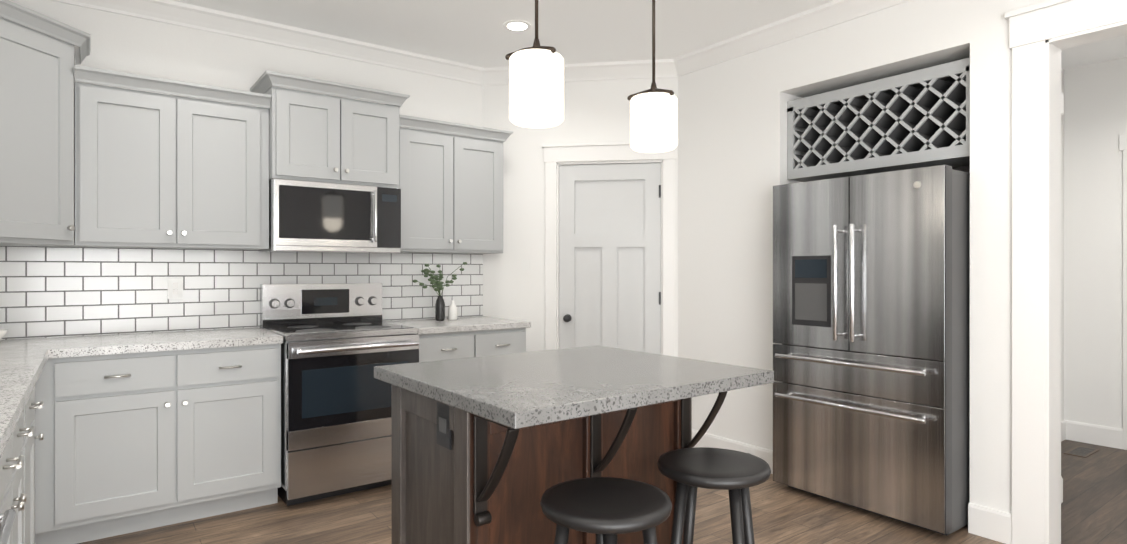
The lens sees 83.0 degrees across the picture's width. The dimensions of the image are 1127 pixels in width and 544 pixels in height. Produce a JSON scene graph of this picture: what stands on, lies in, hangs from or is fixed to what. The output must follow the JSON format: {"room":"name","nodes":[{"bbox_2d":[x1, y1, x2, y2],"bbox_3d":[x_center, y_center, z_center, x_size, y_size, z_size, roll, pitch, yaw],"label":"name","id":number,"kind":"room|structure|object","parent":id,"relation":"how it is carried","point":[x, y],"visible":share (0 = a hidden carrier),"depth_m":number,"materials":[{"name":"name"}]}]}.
{"room":"kitchen","nodes":[
{"label":"kitchen","id":0,"kind":"room"},
{"bbox_2d":[2,0,481,338],"bbox_3d":[-1.888,-0.123,3.897,3.200,2.740,0.120,0,0,-37],"label":"wall","id":1,"kind":"structure","parent":0,"point":[131,45],"depth_m":3.74,"materials":[{"name":"white paint"}]},
{"bbox_2d":[0,0,79,251],"bbox_3d":[-2.624,-0.638,2.819,0.728,1.028,0.728,0,0,-37],"label":"upper cabinet","id":2,"kind":"object","parent":1,"relation":"attached to","point":[39,71],"depth_m":2.88,"materials":[{"name":"grey wood"}]},
{"bbox_2d":[76,76,267,251],"bbox_3d":[-2.098,-0.520,3.455,0.869,0.790,0.335,0,0,-37],"label":"upper cabinet","id":3,"kind":"object","parent":1,"relation":"attached to","point":[120,206],"depth_m":3.30,"materials":[{"name":"grey wood"}]},
{"bbox_2d":[168,278,182,298],"bbox_3d":[-2.185,0.100,3.589,0.075,0.115,0.006,0,0,-37],"label":"outlet","id":4,"kind":"object","parent":1,"relation":"attached to","point":[175,288],"visible":1,"depth_m":3.59,"materials":[{"name":"white plastic"}]},
{"bbox_2d":[256,176,400,255],"bbox_3d":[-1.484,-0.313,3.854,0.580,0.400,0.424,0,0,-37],"label":"microwave","id":5,"kind":"object","parent":1,"relation":"attached to","point":[307,216],"depth_m":3.68,"materials":[{"name":"grey metal"}]},
{"bbox_2d":[256,71,403,183],"bbox_3d":[-1.423,-0.804,3.900,0.740,0.574,0.425,0,0,-37],"label":"upper cabinet","id":6,"kind":"object","parent":1,"relation":"attached to","point":[321,136],"depth_m":3.72,"materials":[{"name":"grey wood"}]},
{"bbox_2d":[380,184,403,255],"bbox_3d":[-1.190,-0.314,4.073,0.154,0.400,0.424,0,0,-37],"label":"control panel","id":7,"kind":"object","parent":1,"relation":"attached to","point":[391,195],"depth_m":3.92,"materials":[{"name":"grey"}]},
{"bbox_2d":[404,116,507,255],"bbox_3d":[-0.832,-0.553,4.395,0.792,0.854,0.335,0,0,-37],"label":"upper cabinet","id":8,"kind":"object","parent":1,"relation":"attached to","point":[453,184],"depth_m":4.26,"materials":[{"name":"grey wood"}]},
{"bbox_2d":[482,77,677,356],"bbox_3d":[0.211,-0.124,5.132,1.555,2.740,0.950,0,0,8],"label":"wall","id":9,"kind":"structure","parent":0,"point":[597,111],"depth_m":4.72,"materials":[{"name":"white paint"}]},
{"bbox_2d":[50,0,909,84],"bbox_3d":[0.299,-1.438,1.764,4.170,0.105,5.910,0,0,-37],"label":"crown molding","id":10,"kind":"structure","parent":9,"relation":"attached to","point":[824,16],"depth_m":3.98,"materials":[{"name":"white wood"}]},
{"bbox_2d":[541,140,678,356],"bbox_3d":[0.338,0.156,4.676,0.990,2.180,0.156,0,0,8],"label":"door frame","id":11,"kind":"structure","parent":9,"relation":"attached to","point":[587,153],"depth_m":4.62,"materials":[{"name":"white wood"}]},
{"bbox_2d":[559,163,660,354],"bbox_3d":[0.331,0.228,4.657,0.570,2.013,0.556,0,0,-37],"label":"pantry door","id":12,"kind":"structure","parent":9,"relation":"in","point":[609,255],"depth_m":4.65,"materials":[{"name":"grey wood"}]},
{"bbox_2d":[78,440,1126,543],"bbox_3d":[1.275,1.274,2.491,6.840,0.050,6.150,0,0,-37],"label":"floor","id":13,"kind":"structure","parent":0,"point":[783,513],"depth_m":3.17,"materials":[{"name":"brown wood"}]},
{"bbox_2d":[0,460,3,543],"bbox_3d":[-1.340,0.816,0.997,0.620,0.867,0.628,0,0,-37],"label":"base cabinet","id":14,"kind":"object","parent":13,"relation":"on","point":[1,461],"depth_m":1.53,"materials":[{"name":"grey wood"}]},
{"bbox_2d":[0,509,15,543],"bbox_3d":[-1.324,0.819,1.010,0.661,0.862,0.602,0,0,-37],"label":"dishwasher","id":15,"kind":"object","parent":14,"relation":"in","point":[6,519],"depth_m":1.32,"materials":[{"name":"grey metal"}]},
{"bbox_2d":[0,400,34,543],"bbox_3d":[-1.763,0.815,1.566,0.620,0.867,0.790,0,0,-37],"label":"base cabinet","id":16,"kind":"object","parent":13,"relation":"on","point":[18,458],"depth_m":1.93,"materials":[{"name":"grey wood"}]},
{"bbox_2d":[32,384,39,543],"bbox_3d":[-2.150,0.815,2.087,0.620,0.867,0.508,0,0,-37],"label":"base cabinet","id":17,"kind":"object","parent":13,"relation":"on","point":[35,395],"depth_m":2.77,"materials":[{"name":"grey wood"}]},
{"bbox_2d":[40,372,43,543],"bbox_3d":[-2.697,0.814,2.849,0.641,0.867,0.600,0,0,-37],"label":"base cabinet","id":18,"kind":"object","parent":13,"relation":"on","point":[41,373],"depth_m":2.79,"materials":[{"name":"grey wood"}]},
{"bbox_2d":[44,344,280,543],"bbox_3d":[-2.050,0.814,3.317,0.956,0.867,0.620,0,0,-37],"label":"base cabinet","id":19,"kind":"object","parent":13,"relation":"on","point":[137,441],"depth_m":3.03,"materials":[{"name":"grey wood"}]},
{"bbox_2d":[0,348,47,459],"bbox_3d":[-1.596,0.361,1.365,0.642,0.038,3.005,0,0,-37],"label":"countertop","id":20,"kind":"structure","parent":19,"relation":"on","point":[19,371],"depth_m":1.97,"materials":[{"name":"grey stone"}]},
{"bbox_2d":[0,328,282,359],"bbox_3d":[-2.299,0.359,3.114,1.599,0.038,0.642,0,0,-37],"label":"countertop","id":21,"kind":"structure","parent":19,"relation":"on","point":[117,343],"depth_m":3.13,"materials":[{"name":"grey stone"}]},
{"bbox_2d":[0,329,7,339],"bbox_3d":[-2.577,0.303,2.813,0.190,0.075,0.190,0,0,-37],"label":"bowl","id":22,"kind":"object","parent":21,"relation":"on","point":[3,332],"visible":1,"depth_m":2.84,"materials":[{"name":"white ceramic"}]},
{"bbox_2d":[259,283,418,505],"bbox_3d":[-1.313,0.664,3.753,0.736,1.167,0.738,0,0,-37],"label":"range","id":23,"kind":"object","parent":13,"relation":"on","point":[341,341],"visible":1,"depth_m":3.51,"materials":[{"name":"silver metal"}]},
{"bbox_2d":[419,328,525,361],"bbox_3d":[-0.746,0.813,4.285,0.797,0.867,0.620,0,0,-37],"label":"base cabinet","id":24,"kind":"object","parent":13,"relation":"on","point":[445,345],"depth_m":4.02,"materials":[{"name":"grey wood"}]},
{"bbox_2d":[382,316,530,335],"bbox_3d":[-0.731,0.358,4.278,0.814,0.038,0.642,0,0,-37],"label":"countertop","id":25,"kind":"structure","parent":24,"relation":"on","point":[463,323],"depth_m":4.12,"materials":[{"name":"grey stone"}]},
{"bbox_2d":[413,262,466,320],"bbox_3d":[-0.863,0.138,4.354,0.410,0.402,0.222,0,0,-37],"label":"potted plant","id":26,"kind":"object","parent":25,"relation":"on","point":[440,309],"visible":1,"depth_m":4.32,"materials":[{"name":"green plant"}]},
{"bbox_2d":[448,300,457,319],"bbox_3d":[-0.767,0.271,4.418,0.066,0.135,0.066,0,0,-37],"label":"soap bottle","id":27,"kind":"object","parent":25,"relation":"on","point":[452,312],"visible":1,"depth_m":4.39,"materials":[{"name":"white ceramic"}]},
{"bbox_2d":[374,346,773,543],"bbox_3d":[0.019,0.781,2.051,0.980,0.935,0.865,0,0,-37],"label":"kitchen island","id":28,"kind":"object","parent":13,"relation":"on","point":[492,449],"visible":0.88,"depth_m":1.88,"materials":[{"name":"grey stone"}]},
{"bbox_2d":[437,402,450,449],"bbox_3d":[-0.338,0.434,1.795,0.008,0.120,0.080,0,0,-37],"label":"outlet","id":29,"kind":"object","parent":28,"relation":"attached to","point":[443,410],"depth_m":1.79,"materials":[{"name":"grey plastic"}]},
{"bbox_2d":[374,346,773,428],"bbox_3d":[0.019,0.333,2.050,0.980,0.038,0.865,0,0,-37],"label":"island countertop","id":30,"kind":"structure","parent":28,"relation":"on","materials":[{"name":"grey stone"}]},
{"bbox_2d":[540,477,671,543],"bbox_3d":[0.103,0.900,1.553,0.327,0.702,0.327,0,0,-37],"label":"stool","id":31,"kind":"object","parent":13,"relation":"on","point":[606,510],"visible":1,"depth_m":1.52,"materials":[{"name":"black"}]},
{"bbox_2d":[657,447,770,543],"bbox_3d":[0.431,0.900,1.840,0.381,0.702,0.381,0,0,-37],"label":"stool","id":32,"kind":"object","parent":13,"relation":"on","point":[734,473],"visible":1,"depth_m":1.79,"materials":[{"name":"black"}]},
{"bbox_2d":[773,165,969,535],"bbox_3d":[1.810,0.372,3.533,0.977,1.750,0.918,0,0,-37],"label":"refrigerator","id":33,"kind":"object","parent":13,"relation":"on","point":[871,340],"visible":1,"depth_m":3.16,"materials":[{"name":"grey metal"}]},
{"bbox_2d":[1064,446,1098,457],"bbox_3d":[3.567,1.243,4.387,0.300,0.008,0.120,0,0,-37],"label":"floor vent","id":34,"kind":"object","parent":13,"relation":"in","point":[1081,451],"visible":1,"depth_m":4.37,"materials":[{"name":"brown"}]},
{"bbox_2d":[172,0,1126,69],"bbox_3d":[1.275,-1.532,2.489,6.840,0.080,6.150,0,0,-37],"label":"ceiling","id":35,"kind":"structure","parent":0,"point":[473,32],"depth_m":3.86,"materials":[{"name":"white paint"}]},
{"bbox_2d":[503,20,530,31],"bbox_3d":[-0.282,-1.490,3.880,0.170,0.006,0.170,0,0,-37],"label":"recessed light","id":36,"kind":"object","parent":35,"relation":"in","point":[517,26],"visible":1,"depth_m":3.88,"materials":[{"name":"white plastic"}]},
{"bbox_2d":[505,0,563,127],"bbox_3d":[-0.084,-0.988,2.088,0.181,1.004,0.193,0,0,-37],"label":"pendant light","id":37,"kind":"object","parent":35,"relation":"hanging from","point":[536,85],"visible":1,"depth_m":2.02,"materials":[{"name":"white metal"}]},
{"bbox_2d":[627,0,677,152],"bbox_3d":[0.349,-0.979,2.435,0.181,1.024,0.193,0,0,-37],"label":"pendant light","id":38,"kind":"object","parent":35,"relation":"hanging from","point":[653,118],"visible":1,"depth_m":2.37,"materials":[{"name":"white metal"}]},
{"bbox_2d":[678,0,1046,513],"bbox_3d":[2.591,-0.122,2.864,0.820,2.740,4.940,0,0,-37],"label":"wall","id":39,"kind":"structure","parent":0,"point":[732,143],"depth_m":3.90,"materials":[{"name":"white paint"}]},
{"bbox_2d":[692,429,772,473],"bbox_3d":[1.054,1.177,4.224,0.027,0.140,0.856,0,0,-37],"label":"baseboard","id":40,"kind":"structure","parent":39,"relation":"attached to","point":[708,440],"depth_m":4.17,"materials":[{"name":"white wood"}]},
{"bbox_2d":[744,448,753,454],"bbox_3d":[1.179,1.172,4.046,0.008,0.080,0.070,0,0,-37],"label":"electrical outlet","id":41,"kind":"object","parent":40,"relation":"attached to","point":[749,451],"visible":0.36,"depth_m":4.04,"materials":[{"name":"white plastic"}]},
{"bbox_2d":[787,58,969,181],"bbox_3d":[1.812,-0.803,3.602,0.310,0.480,1.037,0,0,-37],"label":"wine rack","id":42,"kind":"object","parent":39,"relation":"attached to","point":[920,118],"visible":0.94,"depth_m":3.49,"materials":[{"name":"grey wood"}]},
{"bbox_2d":[1005,512,1011,537],"bbox_3d":[2.317,1.178,3.168,0.500,0.140,0.016,0,0,-37],"label":"baseboard","id":43,"kind":"structure","parent":39,"relation":"attached to","point":[1008,516],"depth_m":2.91,"materials":[{"name":"white wood"}]},
{"bbox_2d":[1061,476,1062,502],"bbox_3d":[2.569,1.177,3.596,0.016,0.140,0.401,0,0,-37],"label":"baseboard","id":44,"kind":"structure","parent":39,"relation":"attached to","point":[1061,476],"depth_m":3.43,"materials":[{"name":"white wood"}]},
{"bbox_2d":[1004,0,1126,543],"bbox_3d":[2.592,0.036,2.263,0.176,2.425,1.725,0,0,-37],"label":"trim","id":45,"kind":"structure","parent":39,"relation":"attached to","point":[1042,35],"depth_m":2.83,"materials":[{"name":"white wood"}]},
{"bbox_2d":[1061,68,1064,420],"bbox_3d":[3.028,-0.123,4.297,1.590,2.740,0.120,0,0,-37],"label":"wall","id":46,"kind":"structure","parent":0,"point":[1062,70],"depth_m":4.72,"materials":[{"name":"white paint"}]},
{"bbox_2d":[1061,420,1066,441],"bbox_3d":[3.077,1.177,4.249,1.610,0.140,0.016,0,0,-37],"label":"baseboard","id":47,"kind":"structure","parent":46,"relation":"attached to","point":[1064,422],"depth_m":4.70,"materials":[{"name":"white wood"}]},
{"bbox_2d":[1065,57,1126,428],"bbox_3d":[4.714,-0.122,3.494,0.120,2.740,3.420,0,0,-37],"label":"wall","id":48,"kind":"structure","parent":0,"point":[1093,121],"depth_m":4.59,"materials":[{"name":"white paint"}]},
{"bbox_2d":[1061,93,1126,449],"bbox_3d":[3.482,0.147,3.519,1.830,2.200,1.030,0,0,-37],"label":"door frame","id":49,"kind":"structure","parent":48,"relation":"attached to","point":[1123,142],"depth_m":4.44,"materials":[{"name":"white wood"}]},
{"bbox_2d":[1067,420,1122,448],"bbox_3d":[3.822,1.176,4.582,0.016,0.140,0.310,0,0,-37],"label":"baseboard","id":50,"kind":"structure","parent":48,"relation":"attached to","point":[1100,435],"depth_m":4.57,"materials":[{"name":"white wood"}]}
]}

